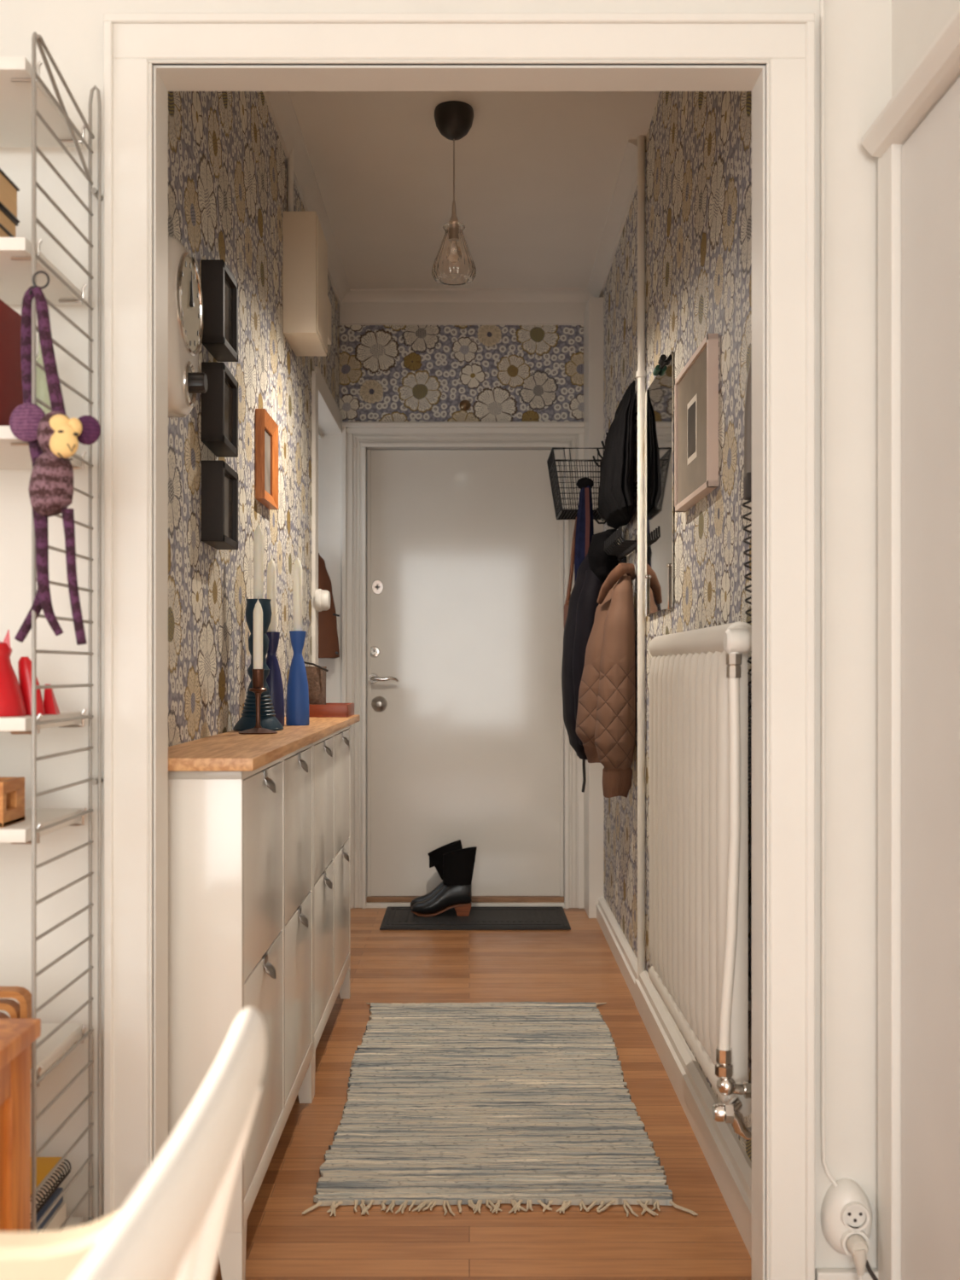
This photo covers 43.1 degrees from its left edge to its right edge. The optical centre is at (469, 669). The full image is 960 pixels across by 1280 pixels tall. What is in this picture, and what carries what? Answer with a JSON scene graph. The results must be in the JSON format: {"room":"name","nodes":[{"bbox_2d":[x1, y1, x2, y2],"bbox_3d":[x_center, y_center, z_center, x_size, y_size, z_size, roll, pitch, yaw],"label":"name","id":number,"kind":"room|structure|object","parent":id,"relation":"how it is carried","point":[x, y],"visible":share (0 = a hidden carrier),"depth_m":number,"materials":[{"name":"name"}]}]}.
{"room":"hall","nodes":[
{"label":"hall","id":0,"kind":"room"},
{"bbox_2d":[168,91,339,746],"bbox_3d":[-0.630,-0.318,3.788,0.080,2.795,3.464,0,0,0],"label":"wall","id":1,"kind":"structure","parent":0,"point":[228,162],"depth_m":3.08,"materials":[{"name":"paper"}]},
{"bbox_2d":[168,235,207,417],"bbox_3d":[-0.545,-0.649,2.315,0.087,0.326,0.243,0,0,0],"label":"wall clock","id":2,"kind":"object","parent":1,"relation":"attached to","point":[185,304],"visible":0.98,"depth_m":2.27,"materials":[{"name":"ceramic"}]},
{"bbox_2d":[200,361,238,457],"bbox_3d":[-0.566,-0.588,2.759,0.049,0.175,0.173,0,-2,0],"label":"picture frame","id":3,"kind":"object","parent":1,"relation":"attached to","point":[219,403],"visible":1,"depth_m":2.67,"materials":[{"name":"black paint"}]},
{"bbox_2d":[224,377,232,443],"bbox_3d":[-0.552,-0.588,2.759,0.002,0.143,0.141,0,-2,0],"label":"picture","id":4,"kind":"object","parent":3,"relation":"attached to","point":[228,381],"depth_m":2.78},
{"bbox_2d":[201,259,238,361],"bbox_3d":[-0.566,-0.811,2.759,0.049,0.183,0.173,0,1,0],"label":"picture frame","id":5,"kind":"object","parent":1,"relation":"attached to","point":[219,288],"visible":0.94,"depth_m":2.67,"materials":[{"name":"black paint"}]},
{"bbox_2d":[224,276,232,348],"bbox_3d":[-0.552,-0.811,2.759,0.002,0.151,0.141,0,1,0],"label":"picture","id":6,"kind":"object","parent":5,"relation":"attached to","point":[228,280],"depth_m":2.78},
{"bbox_2d":[201,460,238,549],"bbox_3d":[-0.566,-0.371,2.759,0.049,0.178,0.173,0,-1,0],"label":"picture frame","id":7,"kind":"object","parent":1,"relation":"attached to","point":[219,481],"visible":1,"depth_m":2.67,"materials":[{"name":"black paint"}]},
{"bbox_2d":[224,472,232,539],"bbox_3d":[-0.552,-0.371,2.759,0.002,0.146,0.141,0,-1,0],"label":"picture","id":8,"kind":"object","parent":7,"relation":"attached to","point":[228,476],"depth_m":2.78},
{"bbox_2d":[255,408,278,509],"bbox_3d":[-0.577,-0.597,3.469,0.026,0.247,0.238,0,0,0],"label":"picture frame","id":9,"kind":"object","parent":1,"relation":"attached to","point":[266,430],"visible":1,"depth_m":3.46,"materials":[{"name":"orange wood"}]},
{"bbox_2d":[264,429,270,494],"bbox_3d":[-0.586,-0.597,3.469,0.008,0.179,0.170,0,0,0],"label":"picture","id":10,"kind":"object","parent":9,"relation":"attached to","point":[267,432],"depth_m":3.50},
{"bbox_2d":[287,148,293,211],"bbox_3d":[-0.578,-1.581,3.930,0.020,0.259,0.020,0,0,0],"label":"conduit pipe","id":11,"kind":"object","parent":1,"relation":"attached to","point":[290,160],"visible":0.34,"depth_m":3.92,"materials":[{"name":"paint"}]},
{"bbox_2d":[282,211,327,356],"bbox_3d":[-0.535,-1.258,3.985,0.110,0.385,0.290,0,0,0],"label":"meter box","id":12,"kind":"object","parent":1,"relation":"attached to","point":[305,246],"visible":1,"depth_m":3.84,"materials":[{"name":"metal"}]},
{"bbox_2d":[262,91,350,305],"bbox_3d":[-0.562,-1.683,3.790,0.055,0.064,3.460,0,0,0],"label":"trim","id":13,"kind":"structure","parent":1,"relation":"attached to","point":[280,104],"depth_m":4.13,"materials":[{"name":"paint"}]},
{"bbox_2d":[314,588,330,611],"bbox_3d":[-0.551,-0.262,4.575,0.052,0.086,0.086,0,0,0],"label":"light switch","id":14,"kind":"object","parent":1,"relation":"attached to","point":[322,596],"visible":1,"depth_m":4.54,"materials":[{"name":"white plastic"}]},
{"bbox_2d":[311,366,342,666],"bbox_3d":[-0.624,-0.037,5.034,0.096,2.235,0.968,0,0,0],"label":"trim","id":15,"kind":"structure","parent":1,"relation":"attached to","point":[326,416],"depth_m":4.60,"materials":[{"name":"paint"}]},
{"bbox_2d":[327,296,331,344],"bbox_3d":[-0.538,-1.221,4.235,0.103,0.142,0.130,0,0,0],"label":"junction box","id":16,"kind":"object","parent":1,"relation":"attached to","point":[329,306],"visible":0.24,"depth_m":4.24,"materials":[{"name":"plastic"}]},
{"bbox_2d":[0,0,891,1268],"bbox_3d":[-1.125,-0.318,2.020,4.150,2.795,0.070,0,0,0],"label":"wall","id":17,"kind":"structure","parent":0,"point":[858,33],"depth_m":1.99,"materials":[{"name":"white paint"}]},
{"bbox_2d":[31,31,103,1231],"bbox_3d":[-0.603,0.060,1.840,0.020,2.001,0.292,0,0,0],"label":"ladder","id":18,"kind":"object","parent":17,"relation":"attached to","point":[37,39],"visible":0.94,"depth_m":1.87,"materials":[{"name":"white metal"}]},
{"bbox_2d":[0,56,86,147],"bbox_3d":[-0.913,-0.849,1.827,0.614,0.030,0.255,0,0,0],"label":"wall shelf","id":19,"kind":"object","parent":18,"relation":"attached to","point":[15,72],"visible":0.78,"depth_m":1.83,"materials":[{"name":"paint"}]},
{"bbox_2d":[0,237,86,304],"bbox_3d":[-0.913,-0.596,1.827,0.614,0.030,0.255,0,0,0],"label":"wall shelf","id":20,"kind":"object","parent":18,"relation":"attached to","point":[15,253],"visible":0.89,"depth_m":1.82,"materials":[{"name":"paint"}]},
{"bbox_2d":[0,223,14,237],"bbox_3d":[-0.730,-0.618,1.756,0.140,0.022,0.088,0,0,0],"label":"notebook","id":21,"kind":"object","parent":20,"relation":"on","point":[3,232],"visible":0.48,"depth_m":1.73,"materials":[{"name":"black paint"}]},
{"bbox_2d":[0,205,18,237],"bbox_3d":[-0.732,-0.643,1.751,0.136,0.028,0.078,0,0,0],"label":"notebook","id":22,"kind":"object","parent":21,"relation":"on","point":[7,221],"visible":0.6,"depth_m":1.75,"materials":[{"name":"black paint"}]},
{"bbox_2d":[0,168,19,222],"bbox_3d":[-0.731,-0.683,1.751,0.138,0.050,0.078,0,0,0],"label":"notebook","id":23,"kind":"object","parent":22,"relation":"on","point":[8,189],"visible":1,"depth_m":1.75,"materials":[{"name":"brown cardboard"}]},
{"bbox_2d":[0,425,86,469],"bbox_3d":[-0.913,-0.332,1.827,0.614,0.030,0.255,0,0,0],"label":"wall shelf","id":24,"kind":"object","parent":18,"relation":"attached to","point":[14,453],"visible":0.45,"depth_m":1.82,"materials":[{"name":"paint"}]},
{"bbox_2d":[0,299,23,425],"bbox_3d":[-0.690,-0.432,1.753,0.061,0.180,0.096,0,0,0],"label":"binder","id":25,"kind":"object","parent":24,"relation":"on","point":[11,396],"visible":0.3,"depth_m":1.74,"materials":[{"name":"red cardboard"}]},
{"bbox_2d":[36,331,51,414],"bbox_3d":[-0.648,-0.428,1.850,0.036,0.172,0.036,0,0,0],"label":"glass bottle","id":26,"kind":"object","parent":24,"relation":"on","point":[42,388],"visible":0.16,"depth_m":1.83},
{"bbox_2d":[0,807,87,843],"bbox_3d":[-0.913,0.233,1.827,0.614,0.030,0.255,0,0,0],"label":"wall shelf","id":27,"kind":"object","parent":18,"relation":"attached to","point":[20,832],"visible":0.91,"depth_m":1.79,"materials":[{"name":"paint"}]},
{"bbox_2d":[0,776,24,827],"bbox_3d":[-0.754,0.191,1.758,0.192,0.064,0.085,0,0,0],"label":"wooden crate","id":28,"kind":"object","parent":27,"relation":"on","point":[12,788],"visible":1,"depth_m":1.76,"materials":[{"name":"brown wood"}]},
{"bbox_2d":[0,709,87,734],"bbox_3d":[-0.913,0.077,1.827,0.614,0.030,0.255,0,0,0],"label":"wall shelf","id":29,"kind":"object","parent":18,"relation":"attached to","point":[16,724],"visible":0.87,"depth_m":1.73,"materials":[{"name":"paint"}]},
{"bbox_2d":[0,629,60,716],"bbox_3d":[-0.678,0.004,1.786,0.088,0.125,0.143,0,0,20],"label":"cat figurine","id":30,"kind":"object","parent":29,"relation":"on","point":[15,696],"visible":0.91,"depth_m":1.76,"materials":[{"name":"red ceramic"}]},
{"bbox_2d":[9,270,100,645],"bbox_3d":[-0.582,-0.293,1.675,0.141,0.517,0.059,0,0,22],"label":"monkey","id":31,"kind":"object","parent":18,"relation":"hanging from","point":[52,438],"visible":1,"depth_m":1.67},
{"bbox_2d":[30,1023,87,1087],"bbox_3d":[-0.913,0.578,1.827,0.614,0.030,0.255,0,0,0],"label":"wall shelf","id":32,"kind":"object","parent":18,"relation":"attached to","point":[53,1048],"visible":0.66,"depth_m":1.87,"materials":[{"name":"paint"}]},
{"bbox_2d":[0,986,31,1069],"bbox_3d":[-0.732,0.510,1.725,0.217,0.115,0.026,0,0,0],"label":"rack","id":33,"kind":"object","parent":32,"relation":"on","point":[22,1009],"visible":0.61,"depth_m":1.72,"materials":[{"name":"brown wood"}]},
{"bbox_2d":[63,1216,87,1229],"bbox_3d":[-0.913,0.890,1.827,0.614,0.030,0.255,0,0,0],"label":"wall shelf","id":34,"kind":"object","parent":18,"relation":"attached to","point":[74,1221],"visible":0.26,"depth_m":1.94,"materials":[{"name":"paint"}]},
{"bbox_2d":[40,1201,65,1231],"bbox_3d":[-0.720,0.862,1.845,0.160,0.035,0.170,0,0,0],"label":"pile","id":35,"kind":"object","parent":34,"relation":"on","point":[58,1218],"visible":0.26,"depth_m":1.89,"materials":[{"name":"white paper"}]},
{"bbox_2d":[30,1187,63,1231],"bbox_3d":[-0.723,0.833,1.865,0.155,0.022,0.130,0,0,0],"label":"book","id":36,"kind":"object","parent":35,"relation":"on","point":[56,1193],"visible":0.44,"depth_m":1.87,"materials":[{"name":"blue paper"}]},
{"bbox_2d":[30,1178,58,1221],"bbox_3d":[-0.726,0.807,1.845,0.148,0.028,0.170,0,0,0],"label":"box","id":37,"kind":"object","parent":36,"relation":"on","point":[57,1178],"visible":0.02,"depth_m":1.87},
{"bbox_2d":[30,1157,71,1218],"bbox_3d":[-0.714,0.785,1.844,0.172,0.028,0.168,0,0,0],"label":"notebook","id":38,"kind":"object","parent":37,"relation":"on","point":[44,1165],"visible":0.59,"depth_m":1.87,"materials":[{"name":"yellow paper"}]},
{"bbox_2d":[103,12,814,1279],"bbox_3d":[-0.016,0.009,1.973,1.150,2.141,0.024,0,0,0],"label":"trim","id":39,"kind":"structure","parent":17,"relation":"attached to","point":[133,43],"depth_m":1.97,"materials":[{"name":"paint"}]},
{"bbox_2d":[152,65,765,1279],"bbox_3d":[-0.016,0.035,2.020,1.050,2.091,0.080,0,0,0],"label":"trim","id":40,"kind":"structure","parent":17,"relation":"attached to","point":[166,78],"depth_m":2.01,"materials":[{"name":"paint"}]},
{"bbox_2d":[820,0,837,1186],"bbox_3d":[0.585,-0.438,1.977,0.029,2.555,0.009,0,0,18],"label":"cable","id":41,"kind":"object","parent":17,"relation":"attached to","point":[822,2],"visible":1,"depth_m":1.98,"materials":[{"name":"paint"}]},
{"bbox_2d":[820,1177,872,1257],"bbox_3d":[0.614,0.890,1.964,0.081,0.120,0.044,0,0,0],"label":"power socket","id":42,"kind":"object","parent":17,"relation":"attached to","point":[846,1209],"visible":0.86,"depth_m":1.95,"materials":[{"name":"white plastic"}]},
{"bbox_2d":[840,1227,869,1257],"bbox_3d":[0.618,0.918,1.946,0.045,0.045,0.008,0,0,0],"label":"outlet","id":43,"kind":"object","parent":42,"relation":"attached to","point":[845,1232],"depth_m":1.94,"materials":[{"name":"white plastic"}]},
{"bbox_2d":[840,1201,869,1231],"bbox_3d":[0.618,0.876,1.946,0.045,0.045,0.008,0,0,0],"label":"outlet","id":44,"kind":"object","parent":42,"relation":"attached to","point":[854,1215],"depth_m":1.95,"materials":[{"name":"plastic"}]},
{"bbox_2d":[845,1233,868,1279],"bbox_3d":[0.622,0.991,1.923,0.035,0.177,0.057,0,0,-17],"label":"plug","id":45,"kind":"object","parent":42,"relation":"attached to","point":[856,1244],"visible":1,"depth_m":1.92,"materials":[{"name":"white plastic"}]},
{"bbox_2d":[814,1268,878,1279],"bbox_3d":[-1.255,1.028,1.976,3.890,0.104,0.018,0,0,0],"label":"baseboard","id":46,"kind":"structure","parent":17,"relation":"attached to","point":[820,1273],"depth_m":1.97,"materials":[{"name":"paint"}]},
{"bbox_2d":[318,324,583,703],"bbox_3d":[-0.275,-0.318,5.570,2.050,2.795,0.100,0,0,0],"label":"wall","id":47,"kind":"structure","parent":0,"point":[388,373],"depth_m":5.52,"materials":[{"name":"paper"}]},
{"bbox_2d":[341,422,584,908],"bbox_3d":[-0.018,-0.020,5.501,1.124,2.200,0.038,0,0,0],"label":"trim","id":48,"kind":"structure","parent":47,"relation":"attached to","point":[356,437],"depth_m":5.49,"materials":[{"name":"paint"}]},
{"bbox_2d":[339,302,587,324],"bbox_3d":[-0.019,-1.617,5.513,1.138,0.095,0.014,0,0,0],"label":"trim","id":49,"kind":"structure","parent":47,"relation":"attached to","point":[350,313],"depth_m":5.51,"materials":[{"name":"paint"}]},
{"bbox_2d":[366,449,563,896],"bbox_3d":[-0.018,0.015,5.543,0.896,2.039,0.115,0,0,0],"label":"door","id":50,"kind":"structure","parent":47,"relation":"in","point":[465,547],"depth_m":5.55,"materials":[{"name":"paint"}]},
{"bbox_2d":[459,399,471,411],"bbox_3d":[-0.019,-1.202,5.510,0.052,0.052,0.020,0,0,0],"label":"button","id":51,"kind":"object","parent":47,"relation":"attached to","point":[464,404],"visible":1,"depth_m":5.51,"materials":[{"name":"gold metal"}]},
{"bbox_2d":[366,896,564,901],"bbox_3d":[-0.018,1.046,5.548,0.900,0.023,0.044,0,0,0],"label":"trim","id":52,"kind":"structure","parent":47,"relation":"attached to","point":[372,898],"depth_m":5.53,"materials":[{"name":"brown wood"}]},
{"bbox_2d":[366,901,564,907],"bbox_3d":[-0.018,1.069,5.525,0.900,0.022,0.050,0,0,0],"label":"trim","id":53,"kind":"structure","parent":47,"relation":"attached to","point":[369,904],"depth_m":5.50,"materials":[{"name":"paint"}]},
{"bbox_2d":[341,288,593,302],"bbox_3d":[-0.002,-1.683,5.492,1.176,0.064,0.055,0,0,0],"label":"trim","id":54,"kind":"structure","parent":47,"relation":"attached to","point":[354,295],"depth_m":5.49,"materials":[{"name":"paint"}]},
{"bbox_3d":[-0.700,-0.535,5.473,0.010,0.040,0.095,0,0,0],"label":"coat hook","id":55,"kind":"object","parent":47,"relation":"attached to","visible":0},
{"bbox_2d":[318,552,339,658],"bbox_3d":[-0.675,-0.285,5.419,0.208,0.469,0.144,0,0,0],"label":"coat","id":56,"kind":"object","parent":55,"relation":"hanging from","point":[328,634],"visible":0.4,"depth_m":5.37,"materials":[{"name":"brown fabric"}]},
{"bbox_2d":[289,91,660,288],"bbox_3d":[-0.900,-1.745,1.350,4.600,0.060,9.100,0,0,0],"label":"ceiling","id":57,"kind":"structure","parent":0,"point":[537,172],"depth_m":4.23,"materials":[{"name":"paint"}]},
{"bbox_2d":[431,100,476,285],"bbox_3d":[-0.047,-1.454,3.720,0.136,0.523,0.136,0,0,0],"label":"pendant lamp","id":58,"kind":"object","parent":57,"relation":"hanging from","point":[453,264],"visible":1,"depth_m":3.68,"materials":[{"name":"black paint"}]},
{"bbox_2d":[213,907,751,1279],"bbox_3d":[-0.900,1.105,1.350,4.600,0.050,9.100,0,0,0],"label":"floor","id":59,"kind":"structure","parent":0,"point":[578,964],"depth_m":2.52,"materials":[{"name":"brown wood"}]},
{"bbox_2d":[0,1018,40,1232],"bbox_3d":[-0.806,0.769,1.325,0.487,0.622,0.550,0,0,0],"label":"base cabinet","id":60,"kind":"object","parent":59,"relation":"on","point":[16,1035],"visible":0.93,"depth_m":1.54,"materials":[{"name":"brown wood"}]},
{"bbox_2d":[0,1006,266,1279],"bbox_3d":[-0.405,0.669,0.675,0.520,0.826,0.560,0,0,0],"label":"chair","id":61,"kind":"object","parent":59,"relation":"on","point":[172,1227],"visible":1,"depth_m":0.72,"materials":[{"name":"white paint"}]},
{"bbox_2d":[168,743,313,1279],"bbox_3d":[-0.479,0.626,2.579,0.215,0.907,0.958,0,0,0],"label":"cabinet","id":62,"kind":"object","parent":59,"relation":"on","point":[241,843],"visible":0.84,"depth_m":2.10,"materials":[{"name":"white wood"}]},
{"bbox_2d":[168,714,359,771],"bbox_3d":[-0.478,0.161,3.074,0.221,0.022,2.012,0,0,0],"label":"countertop","id":63,"kind":"structure","parent":62,"relation":"on","point":[229,751],"depth_m":2.36,"materials":[{"name":"brown wood"}]},
{"bbox_2d":[238,669,277,734],"bbox_3d":[-0.499,0.074,2.870,0.092,0.152,0.092,0,0,0],"label":"candlestick","id":64,"kind":"object","parent":63,"relation":"on","point":[258,688],"visible":1,"depth_m":2.86,"materials":[{"name":"brown metal"}]},
{"bbox_2d":[253,596,262,669],"bbox_3d":[-0.499,-0.075,2.870,0.023,0.198,0.023,0,0,0],"label":"candle","id":65,"kind":"object","parent":64,"relation":"on","point":[258,612],"visible":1,"depth_m":2.86,"materials":[{"name":"wax"}]},
{"bbox_2d":[251,669,264,687],"bbox_3d":[-0.499,0.022,2.870,0.029,0.049,0.029,0,0,0],"label":"cup","id":66,"kind":"object","parent":64,"relation":"on","point":[258,674],"depth_m":2.86,"materials":[{"name":"brown metal"}]},
{"bbox_2d":[232,599,283,731],"bbox_3d":[-0.524,-0.013,3.020,0.124,0.325,0.124,0,0,0],"label":"vase","id":67,"kind":"object","parent":63,"relation":"on","point":[268,720],"visible":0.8,"depth_m":3.00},
{"bbox_2d":[253,520,263,599],"bbox_3d":[-0.524,-0.267,3.020,0.025,0.209,0.025,0,0,0],"label":"candle","id":68,"kind":"object","parent":67,"relation":"on","point":[258,535],"visible":0.89,"depth_m":3.01,"materials":[{"name":"wax"}]},
{"bbox_2d":[266,631,284,726],"bbox_3d":[-0.524,0.025,3.220,0.067,0.250,0.067,0,0,0],"label":"candlestick","id":69,"kind":"object","parent":63,"relation":"on","point":[274,680],"visible":0.66,"depth_m":3.20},
{"bbox_2d":[267,555,276,632],"bbox_3d":[-0.524,-0.196,3.220,0.024,0.216,0.024,0,0,0],"label":"candle","id":70,"kind":"object","parent":69,"relation":"on","point":[271,571],"visible":0.93,"depth_m":3.21,"materials":[{"name":"wax"}]},
{"bbox_2d":[285,630,309,725],"bbox_3d":[-0.466,0.022,3.300,0.063,0.255,0.063,0,0,0],"label":"vase","id":71,"kind":"object","parent":63,"relation":"on","point":[297,705],"visible":1,"depth_m":3.28,"materials":[{"name":"blue ceramic"}]},
{"bbox_2d":[293,553,302,630],"bbox_3d":[-0.466,-0.203,3.300,0.025,0.221,0.025,0,0,0],"label":"candle","id":72,"kind":"object","parent":71,"relation":"on","point":[297,567],"visible":0.99,"depth_m":3.29,"materials":[{"name":"wax"}]},
{"bbox_2d":[308,703,354,717],"bbox_3d":[-0.474,0.130,3.945,0.182,0.040,0.210,0,0,0],"label":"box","id":73,"kind":"object","parent":63,"relation":"on","point":[329,710],"visible":0.55,"depth_m":3.84,"materials":[{"name":"orange paint"}]},
{"bbox_2d":[303,661,328,704],"bbox_3d":[-0.501,0.058,3.955,0.102,0.172,0.139,0,0,0],"label":"woven basket","id":74,"kind":"object","parent":73,"relation":"in","point":[316,675],"visible":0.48,"depth_m":3.89,"materials":[{"name":"brown"}]},
{"bbox_2d":[313,725,350,1098],"bbox_3d":[-0.479,0.626,3.541,0.215,0.907,0.958,0,0,0],"label":"cabinet","id":75,"kind":"object","parent":59,"relation":"on","point":[332,753],"visible":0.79,"depth_m":3.45,"materials":[{"name":"white wood"}]},
{"bbox_2d":[379,906,570,930],"bbox_3d":[0.025,1.074,5.268,0.794,0.012,0.455,0,0,0],"label":"doormat","id":76,"kind":"object","parent":59,"relation":"on","point":[395,917],"visible":0.95,"depth_m":5.21,"materials":[{"name":"black rubber"}]},
{"bbox_2d":[410,839,462,910],"bbox_3d":[-0.131,0.912,5.405,0.263,0.311,0.091,0,0,0],"label":"boot","id":77,"kind":"object","parent":76,"relation":"on","point":[435,856],"visible":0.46,"depth_m":5.38,"materials":[{"name":"black leather"}]},
{"bbox_2d":[411,846,477,916],"bbox_3d":[-0.110,0.919,5.290,0.286,0.296,0.091,0,0,0],"label":"boot","id":78,"kind":"object","parent":76,"relation":"on","point":[458,864],"visible":1,"depth_m":5.26,"materials":[{"name":"black leather"}]},
{"bbox_2d":[301,1001,698,1216],"bbox_3d":[0.059,1.072,3.160,0.786,0.013,1.535,0,0,0],"label":"rag rug","id":79,"kind":"object","parent":59,"relation":"on","point":[528,1103],"visible":1,"depth_m":2.90,"materials":[{"name":"fabric"}]},
{"bbox_2d":[601,91,751,1162],"bbox_3d":[0.618,-0.318,3.788,0.100,2.795,3.465,0,0,1],"label":"wall","id":80,"kind":"structure","parent":0,"point":[698,144],"depth_m":3.06,"materials":[{"name":"paper"}]},
{"bbox_2d":[583,296,603,918],"bbox_3d":[0.552,-0.270,5.400,0.066,2.700,0.240,0,0,0],"label":"trim","id":81,"kind":"structure","parent":80,"relation":"attached to","point":[593,314],"depth_m":5.28,"materials":[{"name":"paint"}]},
{"bbox_2d":[587,139,637,296],"bbox_3d":[0.550,-1.683,4.725,0.055,0.064,1.591,0,0,1],"label":"trim","id":82,"kind":"structure","parent":80,"relation":"attached to","point":[626,183],"depth_m":4.54,"materials":[{"name":"paint"}]},
{"bbox_2d":[592,412,637,523],"bbox_3d":[0.538,-0.726,4.535,0.085,0.275,1.030,0,0,0],"label":"wire rack","id":83,"kind":"object","parent":80,"relation":"attached to","point":[636,413],"visible":0.21,"depth_m":4.74,"materials":[{"name":"black metal"}]},
{"bbox_2d":[546,447,604,519],"bbox_3d":[0.435,-0.744,4.887,0.228,0.247,0.294,0,0,0],"label":"wire basket","id":84,"kind":"object","parent":83,"relation":"hanging from","point":[561,514],"visible":0.54,"depth_m":4.87,"materials":[{"name":"black metal"}]},
{"bbox_2d":[563,516,576,628],"bbox_3d":[0.431,-0.369,4.930,0.098,0.505,0.090,0,0,0],"label":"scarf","id":85,"kind":"object","parent":84,"relation":"hanging from","point":[572,562],"visible":0.26,"depth_m":4.92,"materials":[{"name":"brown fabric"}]},
{"bbox_2d":[597,380,635,529],"bbox_3d":[0.509,-0.729,4.248,0.108,0.442,0.618,0,0,0],"label":"bag","id":86,"kind":"object","parent":83,"relation":"hanging from","point":[616,500],"visible":1,"depth_m":4.02,"materials":[{"name":"fabric"}]},
{"bbox_2d":[604,526,637,563],"bbox_3d":[0.534,-0.429,4.420,0.092,0.078,0.960,0,0,0],"label":"coat rack","id":87,"kind":"object","parent":80,"relation":"attached to","point":[624,549],"visible":0.5,"depth_m":4.16,"materials":[{"name":"black metal"}]},
{"bbox_2d":[574,477,593,583],"bbox_3d":[0.445,-0.512,4.700,0.076,0.464,0.052,0,0,0],"label":"scarf","id":88,"kind":"object","parent":87,"relation":"hanging from","point":[579,550],"visible":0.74,"depth_m":4.68,"materials":[{"name":"black fabric"}]},
{"bbox_2d":[584,488,589,557],"bbox_3d":[0.451,-0.490,4.670,0.024,0.420,0.008,0,0,0],"label":"strap","id":89,"kind":"object","parent":87,"relation":"hanging from","point":[586,490],"visible":0.63,"depth_m":4.67,"materials":[{"name":"black leather"}]},
{"bbox_2d":[561,529,618,792],"bbox_3d":[0.462,-0.027,4.622,0.216,0.986,0.399,0,0,0],"label":"jacket","id":90,"kind":"object","parent":87,"relation":"hanging from","point":[596,566],"visible":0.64,"depth_m":4.50,"materials":[{"name":"fabric"}]},
{"bbox_2d":[587,529,618,584],"bbox_3d":[0.494,-0.418,4.503,0.114,0.204,0.154,0,0,0],"label":"hood","id":91,"kind":"object","parent":90,"relation":"attached to","point":[600,564],"depth_m":4.46,"materials":[{"name":"black fabric"}]},
{"bbox_2d":[576,562,636,797],"bbox_3d":[0.479,0.034,4.245,0.187,0.791,0.435,0,0,-9],"label":"jacket","id":92,"kind":"object","parent":87,"relation":"hanging from","point":[607,706],"visible":1,"depth_m":4.07,"materials":[{"name":"brown fabric"}]},
{"bbox_2d":[635,134,646,979],"bbox_3d":[0.553,-0.318,3.910,0.034,2.795,0.034,0,0,0],"label":"pipe","id":93,"kind":"object","parent":80,"relation":"attached to","point":[641,374],"visible":0.97,"depth_m":3.90,"materials":[{"name":"metal"}]},
{"bbox_2d":[644,350,673,616],"bbox_3d":[0.551,-0.527,3.595,0.025,0.728,0.520,0,0,0],"label":"wall mirror","id":94,"kind":"object","parent":80,"relation":"attached to","point":[659,397],"visible":1,"depth_m":3.57,"materials":[{"name":"silver metal"}]},
{"bbox_2d":[596,896,751,1258],"bbox_3d":[0.550,1.022,3.670,0.034,0.115,3.220,0,0,1],"label":"baseboard","id":95,"kind":"structure","parent":80,"relation":"attached to","point":[727,1159],"depth_m":2.92,"materials":[{"name":"paint"}]},
{"bbox_2d":[674,333,718,511],"bbox_3d":[0.547,-0.581,2.938,0.028,0.342,0.445,0,0,0],"label":"picture frame","id":96,"kind":"object","parent":80,"relation":"attached to","point":[696,386],"visible":1,"depth_m":2.88,"materials":[{"name":"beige wood"}]},
{"bbox_2d":[686,393,697,465],"bbox_3d":[0.539,-0.580,2.940,0.002,0.150,0.120,0,0,0],"label":"print","id":97,"kind":"object","parent":96,"relation":"attached to","point":[692,398],"depth_m":2.94,"materials":[{"name":"white paper"}]},
{"bbox_2d":[648,621,751,1140],"bbox_3d":[0.492,0.367,2.579,0.133,0.907,0.966,0,0,0],"label":"radiator","id":98,"kind":"object","parent":80,"relation":"attached to","point":[699,678],"visible":0.97,"depth_m":2.32,"materials":[{"name":"metal"}]},
{"bbox_2d":[741,361,751,807],"bbox_3d":[0.519,-0.152,2.172,0.065,0.798,0.095,0,0,0],"label":"wall phone","id":99,"kind":"object","parent":80,"relation":"attached to","point":[747,411],"visible":0.37,"depth_m":2.17,"materials":[{"name":"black plastic"}]},
{"bbox_2d":[891,0,959,97],"bbox_3d":[0.745,-0.318,-0.607,0.110,2.795,5.186,0,0,0],"label":"wall","id":100,"kind":"structure","parent":0,"point":[916,24],"depth_m":1.89,"materials":[{"name":"white paint"}]},
{"bbox_2d":[878,144,902,1279],"bbox_3d":[0.691,0.125,1.361,0.058,1.910,1.222,0,0,0],"label":"trim","id":101,"kind":"structure","parent":100,"relation":"attached to","point":[889,165],"depth_m":1.92,"materials":[{"name":"paint"}]},
{"bbox_2d":[861,5,959,157],"bbox_3d":[0.676,-0.853,1.278,0.088,0.065,1.357,0,0,0],"label":"trim","id":102,"kind":"structure","parent":100,"relation":"attached to","point":[938,69],"depth_m":1.75,"materials":[{"name":"paint"}]},
{"bbox_2d":[901,76,959,1279],"bbox_3d":[0.696,0.126,1.363,0.039,1.889,1.081,0,0,0],"label":"door","id":103,"kind":"structure","parent":100,"relation":"in","point":[930,157],"depth_m":1.78,"materials":[{"name":"paint"}]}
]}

